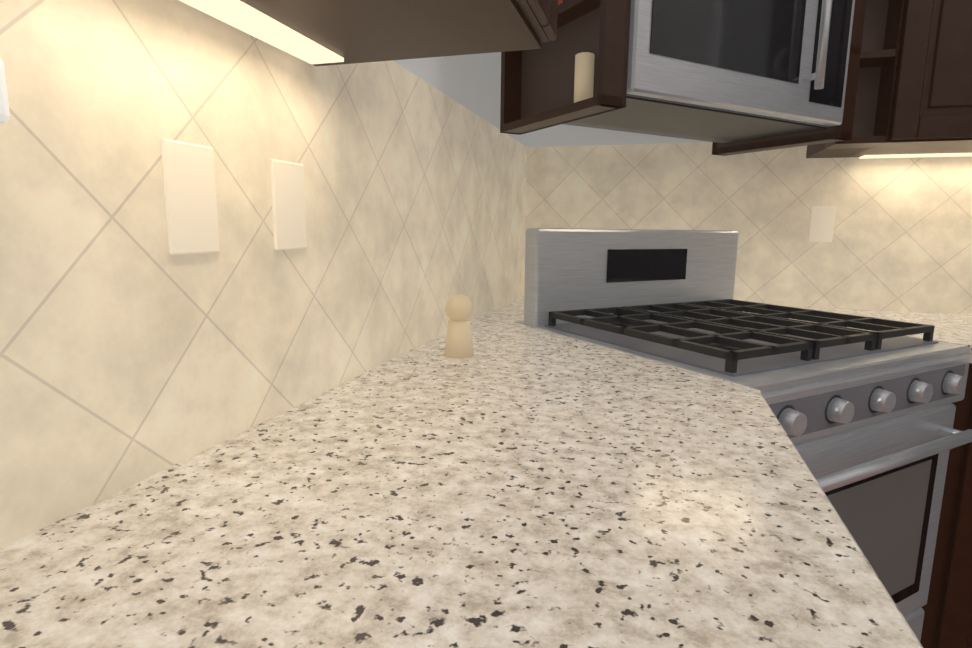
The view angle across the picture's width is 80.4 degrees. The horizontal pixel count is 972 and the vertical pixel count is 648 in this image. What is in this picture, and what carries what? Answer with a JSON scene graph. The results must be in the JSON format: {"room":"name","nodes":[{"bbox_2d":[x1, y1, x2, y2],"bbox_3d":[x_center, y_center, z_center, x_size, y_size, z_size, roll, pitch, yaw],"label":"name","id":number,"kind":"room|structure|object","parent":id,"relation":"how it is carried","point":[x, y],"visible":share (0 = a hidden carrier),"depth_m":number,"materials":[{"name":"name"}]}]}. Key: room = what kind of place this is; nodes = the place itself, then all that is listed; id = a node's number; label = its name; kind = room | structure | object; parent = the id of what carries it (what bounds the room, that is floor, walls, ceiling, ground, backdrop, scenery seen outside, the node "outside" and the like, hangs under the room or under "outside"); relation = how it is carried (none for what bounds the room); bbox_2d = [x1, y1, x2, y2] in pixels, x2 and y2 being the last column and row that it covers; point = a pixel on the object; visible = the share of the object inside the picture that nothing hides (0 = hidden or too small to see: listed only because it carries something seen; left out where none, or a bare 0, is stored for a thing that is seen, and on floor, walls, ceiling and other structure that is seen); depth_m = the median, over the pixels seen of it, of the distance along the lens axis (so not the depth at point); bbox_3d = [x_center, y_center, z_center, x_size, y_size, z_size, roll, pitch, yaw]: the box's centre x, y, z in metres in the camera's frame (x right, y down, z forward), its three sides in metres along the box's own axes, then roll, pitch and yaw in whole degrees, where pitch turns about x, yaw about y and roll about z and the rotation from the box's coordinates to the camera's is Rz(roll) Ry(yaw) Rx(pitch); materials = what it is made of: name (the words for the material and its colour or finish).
{"room":"kitchen","nodes":[
{"label":"kitchen","id":0,"kind":"room"},
{"bbox_2d":[393,52,525,145],"bbox_3d":[-0.969,-0.022,-1.421,0.100,2.800,7.850,3,10,16],"label":"wall","id":1,"kind":"structure","parent":0,"point":[471,82],"depth_m":1.48,"materials":[{"name":"paint"}]},
{"bbox_2d":[0,0,531,548],"bbox_3d":[-0.714,0.085,-0.714,0.008,0.555,6.100,3,10,16],"label":"backsplash","id":2,"kind":"structure","parent":1,"relation":"attached to","point":[132,350],"depth_m":0.62,"materials":[{"name":"tile"}]},
{"bbox_2d":[0,58,9,123],"bbox_3d":[-0.613,-0.448,-0.392,0.165,1.025,1.550,3,10,16],"label":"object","id":3,"kind":"structure","parent":2,"relation":"attached to","point":[4,112],"depth_m":0.38,"materials":[{"name":"white plastic"}]},
{"bbox_2d":[160,138,219,254],"bbox_3d":[-0.311,-0.132,0.610,0.005,0.115,0.070,3,10,16],"label":"electrical outlet plate","id":4,"kind":"object","parent":2,"relation":"attached to","point":[190,195],"depth_m":0.60,"materials":[{"name":"beige plastic"}]},
{"bbox_2d":[270,159,306,249],"bbox_3d":[-0.264,-0.158,0.770,0.005,0.115,0.070,3,10,16],"label":"electrical outlet plate","id":5,"kind":"object","parent":2,"relation":"attached to","point":[287,178],"depth_m":0.76,"materials":[{"name":"beige plastic"}]},
{"bbox_2d":[179,0,557,65],"bbox_3d":[-0.118,-0.795,0.463,0.395,0.976,0.465,3,10,16],"label":"upper cabinet","id":6,"kind":"object","parent":1,"relation":"attached to","point":[324,32],"visible":1,"depth_m":0.65,"materials":[{"name":"brown wood"}]},
{"bbox_2d":[500,0,866,155],"bbox_3d":[0.522,-1.051,1.371,0.930,1.151,0.465,-4,11,-28],"label":"upper cabinet","id":7,"kind":"object","parent":1,"relation":"attached to","point":[577,69],"visible":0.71,"depth_m":1.31,"materials":[{"name":"brown wood"}]},
{"bbox_2d":[563,0,854,142],"bbox_3d":[0.527,-0.715,1.411,0.712,0.423,0.420,-4,11,-28],"label":"microwave","id":8,"kind":"object","parent":7,"relation":"attached to","point":[721,71],"visible":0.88,"depth_m":1.30,"materials":[{"name":"grey metal"}]},
{"bbox_2d":[526,124,707,147],"bbox_3d":[1.531,-0.525,1.817,2.840,2.800,0.150,3,10,16],"label":"wall","id":9,"kind":"structure","parent":0,"point":[561,135],"depth_m":2.06,"materials":[{"name":"paint"}]},
{"bbox_2d":[532,142,971,314],"bbox_3d":[1.047,-0.325,1.910,1.822,0.555,0.008,3,10,16],"label":"backsplash","id":10,"kind":"structure","parent":9,"relation":"attached to","point":[902,236],"depth_m":1.91,"materials":[{"name":"tile"}]},
{"bbox_2d":[808,207,835,242],"bbox_3d":[1.102,-0.326,1.886,0.070,0.115,0.005,3,10,16],"label":"electrical outlet plate","id":11,"kind":"object","parent":10,"relation":"attached to","point":[822,218],"depth_m":1.88,"materials":[{"name":"beige plastic"}]},
{"bbox_2d":[806,0,971,158],"bbox_3d":[1.410,-0.962,1.492,0.870,0.976,0.395,3,10,16],"label":"upper cabinet","id":12,"kind":"object","parent":9,"relation":"attached to","point":[914,93],"visible":0.88,"depth_m":1.49,"materials":[{"name":"brown wood"}]},
{"bbox_3d":[2.659,1.621,-2.242,7.800,0.100,8.150,3,10,16],"label":"floor","id":13,"kind":"structure","parent":0,"visible":0},
{"bbox_2d":[524,228,971,641],"bbox_3d":[0.606,0.354,1.445,0.760,1.165,0.748,-4,11,-28],"label":"range","id":14,"kind":"object","parent":13,"relation":"on","point":[865,417],"visible":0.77,"depth_m":1.26,"materials":[{"name":"grey metal"}]},
{"bbox_2d":[921,368,971,643],"bbox_3d":[0.920,0.457,1.743,0.702,0.872,0.631,3,10,16],"label":"base cabinet","id":15,"kind":"object","parent":13,"relation":"on","point":[956,455],"depth_m":1.38,"materials":[{"name":"brown wood"}]},
{"bbox_2d":[0,320,935,647],"bbox_3d":[0.088,0.127,0.880,0.648,0.040,1.561,3,10,16],"label":"countertop","id":16,"kind":"structure","parent":15,"relation":"on","point":[537,488],"depth_m":0.48,"materials":[{"name":"beige stone"}]},
{"bbox_2d":[444,294,473,358],"bbox_3d":[-0.053,0.002,1.134,0.060,0.123,0.060,3,10,16],"label":"decorative figurine","id":17,"kind":"object","parent":16,"relation":"on","point":[459,309],"visible":1,"depth_m":1.11,"materials":[{"name":"beige wood"}]},
{"bbox_2d":[936,408,971,647],"bbox_3d":[1.510,0.492,1.570,0.650,0.872,0.634,3,10,16],"label":"base cabinet","id":18,"kind":"object","parent":13,"relation":"on","point":[954,626],"depth_m":1.37,"materials":[{"name":"brown wood"}]},
{"bbox_2d":[476,296,971,367],"bbox_3d":[0.940,0.011,1.649,1.841,0.040,0.648,3,10,16],"label":"countertop","id":19,"kind":"structure","parent":18,"relation":"on","point":[949,328],"depth_m":1.69,"materials":[{"name":"beige stone"}]}
]}

